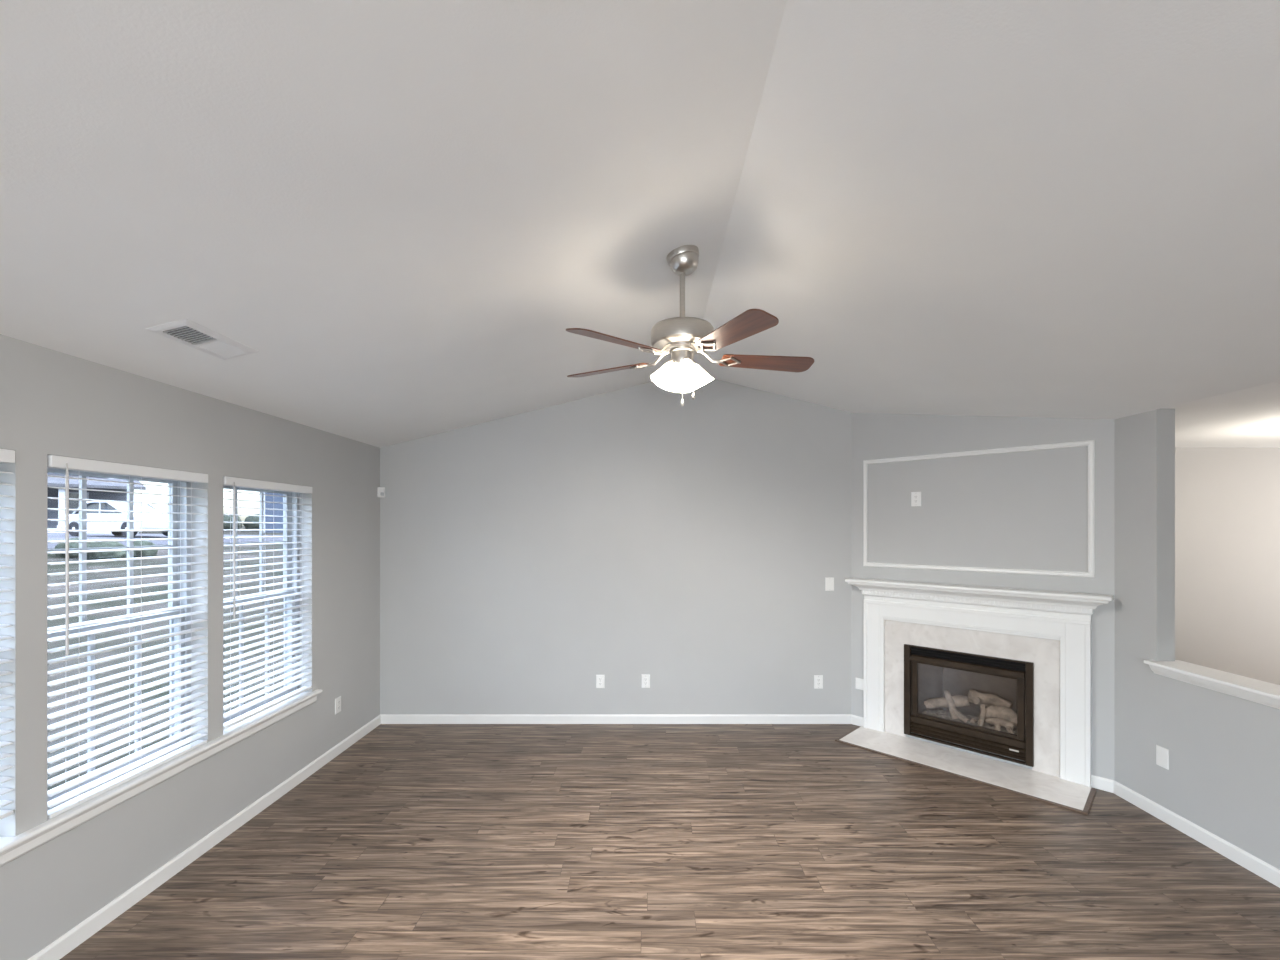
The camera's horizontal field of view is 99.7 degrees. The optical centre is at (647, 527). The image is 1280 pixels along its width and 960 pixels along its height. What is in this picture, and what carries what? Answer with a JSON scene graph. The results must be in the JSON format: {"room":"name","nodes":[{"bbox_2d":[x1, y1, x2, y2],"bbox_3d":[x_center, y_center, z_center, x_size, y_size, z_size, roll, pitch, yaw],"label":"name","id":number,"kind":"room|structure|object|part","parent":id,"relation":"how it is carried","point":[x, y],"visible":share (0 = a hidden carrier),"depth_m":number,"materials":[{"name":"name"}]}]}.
{"room":"living room","nodes":[
{"label":"living room","id":0,"kind":"room"},
{"bbox_2d":[0,334,379,959],"bbox_3d":[-2.465,0.550,0.690,0.185,2.560,8.580,0,0,0],"label":"wall","id":1,"kind":"structure","parent":0,"point":[52,402],"depth_m":2.63,"materials":[{"name":"grey paint"}]},
{"bbox_2d":[0,449,14,819],"bbox_3d":[-2.394,0.389,1.635,0.060,1.358,0.768,0,0,0],"label":"window blind","id":2,"kind":"object","parent":1,"relation":"attached to","point":[6,456],"visible":1,"depth_m":2.00,"materials":[{"name":"white plastic"}]},
{"bbox_3d":[-2.394,1.060,1.635,0.052,0.016,0.764,0,0,0],"label":"rail","id":3,"kind":"part","parent":2,"relation":"part of","materials":[{"name":"white plastic"}]},
{"bbox_2d":[47,468,191,809],"bbox_3d":[-2.508,0.434,2.522,0.098,1.452,0.778,0,0,0],"label":"window","id":4,"kind":"structure","parent":1,"relation":"in","point":[82,483],"depth_m":2.71,"materials":[{"name":"white plastic"}]},
{"bbox_3d":[-2.524,0.100,2.522,0.026,0.738,0.730,0,0,0],"label":"sash","id":5,"kind":"part","parent":4,"relation":"part of","materials":[{"name":"white plastic"}]},
{"bbox_3d":[-2.486,0.786,2.522,0.026,0.702,0.730,0,0,0],"label":"sash","id":6,"kind":"part","parent":4,"relation":"part of","materials":[{"name":"white plastic"}]},
{"bbox_2d":[47,455,207,818],"bbox_3d":[-2.388,0.432,2.522,0.072,1.444,0.766,0,0,0],"label":"window blind","id":7,"kind":"object","parent":4,"relation":"attached to","point":[53,461],"visible":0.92,"depth_m":2.43,"materials":[{"name":"white plastic"}]},
{"bbox_3d":[-2.394,1.146,2.522,0.052,0.016,0.762,0,0,0],"label":"rail","id":8,"kind":"part","parent":7,"relation":"part of","materials":[{"name":"white plastic"}]},
{"bbox_3d":[-2.394,0.451,2.522,0.057,1.386,0.002,0,0,0],"label":"ladder cord","id":9,"kind":"part","parent":7,"relation":"part of","materials":[{"name":"white fabric"}]},
{"bbox_3d":[-2.394,0.451,2.798,0.057,1.386,0.002,0,0,0],"label":"ladder cord","id":10,"kind":"part","parent":7,"relation":"part of","materials":[{"name":"white fabric"}]},
{"bbox_2d":[0,689,322,865],"bbox_3d":[-2.402,1.196,2.511,0.140,0.079,2.722,0,0,0],"label":"trim","id":11,"kind":"structure","parent":1,"relation":"attached to","point":[11,848],"depth_m":2.51,"materials":[{"name":"white paint"}]},
{"bbox_2d":[28,715,380,959],"bbox_3d":[-2.365,1.690,0.690,0.013,0.080,8.180,0,0,0],"label":"baseboard","id":12,"kind":"structure","parent":1,"relation":"attached to","point":[84,930],"depth_m":2.73,"materials":[{"name":"white paint"}]},
{"bbox_2d":[223,486,299,722],"bbox_3d":[-2.508,0.434,3.414,0.098,1.452,0.795,0,0,0],"label":"window","id":13,"kind":"structure","parent":1,"relation":"in","point":[290,499],"depth_m":3.75,"materials":[{"name":"white plastic"}]},
{"bbox_3d":[-2.524,0.100,3.414,0.026,0.738,0.747,0,0,0],"label":"sash","id":14,"kind":"part","parent":13,"relation":"part of","materials":[{"name":"white plastic"}]},
{"bbox_3d":[-2.486,0.786,3.414,0.026,0.702,0.747,0,0,0],"label":"sash","id":15,"kind":"part","parent":13,"relation":"part of","materials":[{"name":"white plastic"}]},
{"bbox_2d":[223,476,311,728],"bbox_3d":[-2.388,0.419,3.414,0.072,1.418,0.783,0,0,0],"label":"window blind","id":16,"kind":"object","parent":13,"relation":"attached to","point":[227,481],"visible":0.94,"depth_m":3.34,"materials":[{"name":"white plastic"}]},
{"bbox_3d":[-2.394,0.438,3.133,0.057,1.360,0.002,0,0,0],"label":"ladder cord","id":17,"kind":"part","parent":16,"relation":"part of","materials":[{"name":"white fabric"}]},
{"bbox_3d":[-2.394,1.120,3.414,0.052,0.016,0.779,0,0,0],"label":"rail","id":18,"kind":"part","parent":16,"relation":"part of","materials":[{"name":"white plastic"}]},
{"bbox_2d":[335,696,340,713],"bbox_3d":[-2.368,1.354,4.130,0.009,0.118,0.076,0,0,0],"label":"wall outlet","id":19,"kind":"object","parent":1,"relation":"attached to","point":[337,700],"visible":1,"depth_m":4.12,"materials":[{"name":"white plastic"}]},
{"bbox_2d":[377,487,384,496],"bbox_3d":[-2.347,-0.314,4.757,0.051,0.088,0.056,0,0,6],"label":"sensor","id":20,"kind":"object","parent":1,"relation":"attached to","point":[380,490],"visible":1,"depth_m":4.74,"materials":[{"name":"white plastic"}]},
{"bbox_2d":[0,0,1279,447],"bbox_3d":[0.189,-1.077,0.690,5.722,0.879,8.780,0,0,0],"label":"ceiling","id":21,"kind":"structure","parent":0,"point":[407,210],"depth_m":1.79,"materials":[{"name":"paint"}]},
{"bbox_2d":[146,319,258,359],"bbox_3d":[-1.928,-0.816,2.362,0.164,0.045,0.404,0,0,0],"label":"ceiling vent","id":22,"kind":"object","parent":21,"relation":"in","point":[188,332],"visible":1,"depth_m":2.33,"materials":[{"name":"white metal"}]},
{"bbox_2d":[566,245,813,405],"bbox_3d":[0.196,-0.966,2.643,1.257,0.763,1.263,0,0,0],"label":"ceiling fan","id":23,"kind":"object","parent":21,"relation":"hanging from","point":[682,337],"visible":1,"depth_m":2.55,"materials":[{"name":"brown wood"}]},
{"bbox_3d":[-0.210,-0.822,2.820,0.467,0.037,0.139,-1,0,28],"label":"fan blade","id":24,"kind":"part","parent":23,"relation":"part of","materials":[{"name":"brown wood"}]},
{"bbox_3d":[-0.140,-0.807,2.324,0.467,0.037,0.139,-3,2,-44],"label":"fan blade","id":25,"kind":"part","parent":23,"relation":"part of","materials":[{"name":"brown wood"}]},
{"bbox_3d":[0.077,-0.733,2.595,0.132,0.135,0.139,0,0,0],"label":"lamp shade","id":26,"kind":"part","parent":23,"relation":"part of","materials":[{"name":"white glass"}]},
{"bbox_3d":[0.142,-0.733,2.710,0.139,0.135,0.132,0,0,0],"label":"lamp shade","id":27,"kind":"part","parent":23,"relation":"part of","materials":[{"name":"white glass"}]},
{"bbox_3d":[0.192,-0.733,2.530,0.139,0.135,0.132,0,0,0],"label":"lamp shade","id":28,"kind":"part","parent":23,"relation":"part of","materials":[{"name":"white glass"}]},
{"bbox_3d":[0.257,-0.733,2.645,0.132,0.135,0.139,0,0,0],"label":"lamp shade","id":29,"kind":"part","parent":23,"relation":"part of","materials":[{"name":"white glass"}]},
{"bbox_3d":[0.354,-0.811,2.237,0.139,0.037,0.467,0,2,-26],"label":"fan blade","id":30,"kind":"part","parent":23,"relation":"part of","materials":[{"name":"brown wood"}]},
{"bbox_3d":[0.589,-0.820,2.679,0.467,0.037,0.139,1,0,-8],"label":"fan blade","id":31,"kind":"part","parent":23,"relation":"part of","materials":[{"name":"brown wood"}]},
{"bbox_2d":[60,724,1279,959],"bbox_3d":[2.489,1.790,0.690,10.222,0.120,8.580,0,0,0],"label":"floor","id":32,"kind":"structure","parent":0,"point":[414,841],"depth_m":2.74,"materials":[{"name":"brown wood"}]},
{"bbox_2d":[835,726,1095,814],"bbox_3d":[2.252,1.724,3.987,1.602,0.012,0.479,0,0,45],"label":"hearth","id":33,"kind":"object","parent":32,"relation":"on","point":[1050,789],"visible":1,"depth_m":3.86,"materials":[{"name":"stone"}]},
{"bbox_2d":[904,644,1033,766],"bbox_3d":[2.546,1.322,4.259,0.877,0.736,0.422,0,0,45],"label":"gas fireplace","id":34,"kind":"object","parent":33,"relation":"on","point":[981,702],"visible":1,"depth_m":4.22,"materials":[{"name":"black metal"}]},
{"bbox_2d":[910,654,1024,678],"bbox_3d":[2.415,1.052,4.128,0.773,0.044,0.052,0,0,45],"label":"hood","id":35,"kind":"object","parent":34,"relation":"attached to","point":[1012,672],"depth_m":4.10,"materials":[{"name":"black metal"}]},
{"bbox_3d":[2.431,1.298,4.145,0.765,0.455,0.026,0,0,45],"label":"door frame","id":36,"kind":"part","parent":34,"relation":"part of","materials":[{"name":"black metal"}]},
{"bbox_2d":[845,578,1113,786],"bbox_3d":[2.372,1.079,4.093,1.752,1.279,0.162,0,0,45],"label":"fireplace mantel","id":37,"kind":"object","parent":33,"relation":"on","point":[1065,617],"visible":1,"depth_m":3.90,"materials":[{"name":"white paint"}]},
{"bbox_3d":[1.932,1.139,4.611,0.166,1.158,0.052,0,0,45],"label":"mantel leg","id":38,"kind":"part","parent":37,"relation":"part of","materials":[{"name":"white paint"}]},
{"bbox_3d":[2.378,0.524,4.100,0.144,0.112,1.716,0,0,-45],"label":"crown moulding","id":39,"kind":"part","parent":37,"relation":"part of","materials":[{"name":"white paint"}]},
{"bbox_2d":[845,578,1113,600],"bbox_3d":[2.372,0.454,4.093,1.752,0.029,0.161,0,0,45],"label":"mantel shelf","id":40,"kind":"object","parent":37,"relation":"attached to","point":[922,586],"depth_m":3.94,"materials":[{"name":"white paint"}]},
{"bbox_3d":[2.891,1.139,3.652,0.163,1.158,0.052,0,0,45],"label":"mantel leg","id":41,"kind":"part","parent":37,"relation":"part of","materials":[{"name":"white paint"}]},
{"bbox_2d":[380,379,1279,713],"bbox_3d":[2.464,0.217,4.895,10.272,3.226,0.230,0,0,0],"label":"wall","id":42,"kind":"structure","parent":0,"point":[624,535],"depth_m":4.78,"materials":[{"name":"grey paint"}]},
{"bbox_2d":[596,675,604,687],"bbox_3d":[-0.422,1.358,4.776,0.076,0.118,0.009,0,0,0],"label":"wall outlet","id":43,"kind":"object","parent":42,"relation":"attached to","point":[600,679],"visible":1,"depth_m":4.77,"materials":[{"name":"white plastic"}]},
{"bbox_2d":[380,714,850,723],"bbox_3d":[-0.281,1.690,4.774,4.182,0.080,0.013,0,0,0],"label":"baseboard","id":44,"kind":"structure","parent":42,"relation":"attached to","point":[385,718],"depth_m":4.77,"materials":[{"name":"white paint"}]},
{"bbox_2d":[641,675,649,687],"bbox_3d":[-0.020,1.356,4.776,0.076,0.118,0.009,0,0,0],"label":"wall outlet","id":45,"kind":"object","parent":42,"relation":"attached to","point":[645,679],"visible":1,"depth_m":4.77,"materials":[{"name":"white plastic"}]},
{"bbox_2d":[814,675,822,688],"bbox_3d":[1.508,1.362,4.776,0.076,0.118,0.009,0,0,0],"label":"wall outlet","id":46,"kind":"object","parent":42,"relation":"attached to","point":[818,679],"visible":1,"depth_m":4.77,"materials":[{"name":"white plastic"}]},
{"bbox_2d":[817,678,820,685],"bbox_3d":[1.508,1.362,4.773,0.034,0.067,0.004,0,0,0],"label":"receptacle","id":47,"kind":"object","parent":46,"relation":"attached to","point":[818,679],"depth_m":4.77,"materials":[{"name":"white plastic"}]},
{"bbox_2d":[825,577,833,590],"bbox_3d":[1.608,0.496,4.774,0.076,0.118,0.012,0,0,0],"label":"light switch","id":48,"kind":"object","parent":42,"relation":"attached to","point":[829,581],"visible":1,"depth_m":4.77,"materials":[{"name":"white plastic"}]},
{"bbox_2d":[851,413,1114,779],"bbox_3d":[2.460,0.395,4.190,1.768,2.870,0.100,0,0,45],"label":"wall","id":49,"kind":"structure","parent":0,"point":[1022,509],"depth_m":4.02,"materials":[{"name":"grey paint"}]},
{"bbox_2d":[856,678,863,689],"bbox_3d":[1.858,1.364,4.718,0.007,0.098,0.092,0,0,-45],"label":"wall plate","id":50,"kind":"object","parent":49,"relation":"attached to","point":[859,682],"visible":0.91,"depth_m":4.72,"materials":[{"name":"white plastic"}]},
{"bbox_2d":[911,492,920,506],"bbox_3d":[2.181,-0.235,4.393,0.076,0.118,0.009,0,0,45],"label":"wall outlet","id":51,"kind":"object","parent":49,"relation":"attached to","point":[915,496],"visible":1,"depth_m":4.39,"materials":[{"name":"white plastic"}]},
{"bbox_2d":[914,495,917,502],"bbox_3d":[2.179,-0.235,4.391,0.034,0.067,0.004,0,0,45],"label":"receptacle","id":52,"kind":"object","parent":51,"relation":"attached to","point":[915,496],"depth_m":4.39,"materials":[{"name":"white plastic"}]},
{"bbox_2d":[885,620,1059,776],"bbox_3d":[2.425,1.240,4.144,1.215,0.957,0.013,0,0,45],"label":"marble surround","id":53,"kind":"object","parent":49,"relation":"attached to","point":[1044,653],"visible":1,"depth_m":3.98,"materials":[{"name":"white stone"}]},
{"bbox_2d":[863,440,1094,577],"bbox_3d":[2.422,-0.128,4.146,1.560,0.920,0.017,0,0,45],"label":"trim","id":54,"kind":"structure","parent":49,"relation":"attached to","point":[1090,443],"depth_m":3.94,"materials":[{"name":"white paint"}]},
{"bbox_3d":[1.883,-0.128,4.685,0.036,0.920,0.017,0,0,45],"label":"rail","id":55,"kind":"part","parent":54,"relation":"part of","materials":[{"name":"white paint"}]},
{"bbox_3d":[2.422,-0.570,4.146,1.560,0.036,0.017,0,0,45],"label":"rail","id":56,"kind":"part","parent":54,"relation":"part of","materials":[{"name":"white paint"}]},
{"bbox_3d":[2.422,0.314,4.146,1.560,0.036,0.017,0,0,45],"label":"rail","id":57,"kind":"part","parent":54,"relation":"part of","materials":[{"name":"white paint"}]},
{"bbox_3d":[2.961,-0.128,3.607,0.036,0.920,0.017,0,0,45],"label":"rail","id":58,"kind":"part","parent":54,"relation":"part of","materials":[{"name":"white paint"}]},
{"bbox_2d":[851,714,1114,792],"bbox_3d":[2.420,1.690,4.150,1.776,0.080,0.013,0,0,45],"label":"baseboard","id":59,"kind":"structure","parent":49,"relation":"attached to","point":[1097,782],"depth_m":3.58,"materials":[{"name":"white paint"}]},
{"bbox_2d":[1115,409,1279,869],"bbox_3d":[3.104,0.550,0.690,0.108,2.560,8.180,0,0,0],"label":"wall","id":60,"kind":"structure","parent":0,"point":[1222,777],"depth_m":3.24,"materials":[{"name":"grey paint"}]},
{"bbox_2d":[1156,745,1168,769],"bbox_3d":[3.046,1.358,3.200,0.007,0.118,0.076,0,0,0],"label":"wall plate","id":61,"kind":"object","parent":60,"relation":"attached to","point":[1162,754],"visible":1,"depth_m":3.19,"materials":[{"name":"white plastic"}]},
{"bbox_2d":[1113,781,1279,887],"bbox_3d":[3.043,1.690,0.067,0.013,0.080,6.933,0,0,0],"label":"baseboard","id":62,"kind":"structure","parent":60,"relation":"attached to","point":[1268,872],"depth_m":2.96,"materials":[{"name":"white paint"}]},
{"bbox_2d":[1144,660,1279,708],"bbox_3d":[3.104,0.837,1.234,0.212,0.077,4.068,0,0,0],"label":"trim","id":63,"kind":"structure","parent":60,"relation":"attached to","point":[1254,690],"depth_m":2.88,"materials":[{"name":"white paint"}]},
{"bbox_2d":[1161,381,1279,447],"bbox_3d":[5.325,-0.772,0.690,4.550,0.115,8.780,0,0,0],"label":"ceiling","id":64,"kind":"structure","parent":0,"point":[1249,417],"depth_m":3.63,"materials":[{"name":"paint"}]},
{"label":"outside","id":65,"kind":"structure","parent":0,"visible":0},
{"bbox_2d":[47,526,283,790],"bbox_3d":[-71.275,0.628,85.000,137.450,2.804,230.000,0,0,0],"label":"lawn","id":66,"kind":"structure","parent":65,"point":[161,552],"depth_m":8.19,"materials":[{"name":"green plant"}]},
{"bbox_2d":[47,472,145,532],"bbox_3d":[-39.140,-2.454,31.562,12.100,6.000,12.800,0,0,38],"label":"house","id":67,"kind":"structure","parent":66,"relation":"on","point":[51,481],"depth_m":31.73,"materials":[{"name":"grey"}]},
{"bbox_3d":[-34.240,-1.454,32.303,0.030,1.200,0.900,0,0,38],"label":"pane","id":68,"kind":"part","parent":67,"relation":"part of","materials":[{"name":"glass"}]},
{"bbox_2d":[54,537,157,559],"bbox_3d":[-16.086,0.666,16.127,1.720,0.794,2.011,0,0,0],"label":"hedge","id":69,"kind":"object","parent":66,"relation":"on","point":[145,553],"visible":0.48,"depth_m":15.47,"materials":[{"name":"green plant"}]},
{"bbox_2d":[223,514,258,528],"bbox_3d":[-36.454,-0.205,61.984,40.126,2.639,36.496,0,0,0],"label":"hedge","id":70,"kind":"object","parent":66,"relation":"on","point":[226,518],"visible":0.02,"depth_m":56.16,"materials":[{"name":"green plant"}]},
{"bbox_2d":[264,492,282,532],"bbox_3d":[-26.129,-3.604,46.200,9.800,8.600,9.860,0,0,-20],"label":"house","id":71,"kind":"structure","parent":66,"relation":"on","point":[268,498],"depth_m":40.68,"materials":[{"name":"blue"}]},
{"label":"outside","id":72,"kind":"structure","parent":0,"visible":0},
{"bbox_2d":[47,536,282,548],"bbox_3d":[-19.800,0.583,85.000,2.400,0.305,230.000,0,0,0],"label":"street","id":73,"kind":"structure","parent":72,"point":[156,542],"depth_m":22.69,"materials":[{"name":"grey asphalt"}]},
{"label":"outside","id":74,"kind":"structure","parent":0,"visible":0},
{"bbox_2d":[47,533,258,539],"bbox_3d":[-27.000,0.399,23.750,12.000,0.265,12.500,0,0,0],"label":"driveway","id":75,"kind":"structure","parent":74,"point":[50,536],"depth_m":23.88,"materials":[{"name":"concrete"}]},
{"bbox_2d":[60,501,167,536],"bbox_3d":[-22.900,-0.384,23.600,4.491,1.502,1.810,0,0,10],"label":"car","id":76,"kind":"object","parent":75,"relation":"on","point":[93,505],"visible":0.67,"depth_m":22.86,"materials":[{"name":"white paint"}]},
{"bbox_3d":[-23.099,-0.852,23.635,2.724,0.566,1.676,0,0,10],"label":"roof panel","id":77,"kind":"part","parent":76,"relation":"part of","materials":[{"name":"white paint"}]},
{"bbox_3d":[-23.097,-0.848,23.635,2.700,0.510,1.580,0,0,10],"label":"cabin glass","id":78,"kind":"part","parent":76,"relation":"part of","materials":[{"name":"glass"}]}
]}

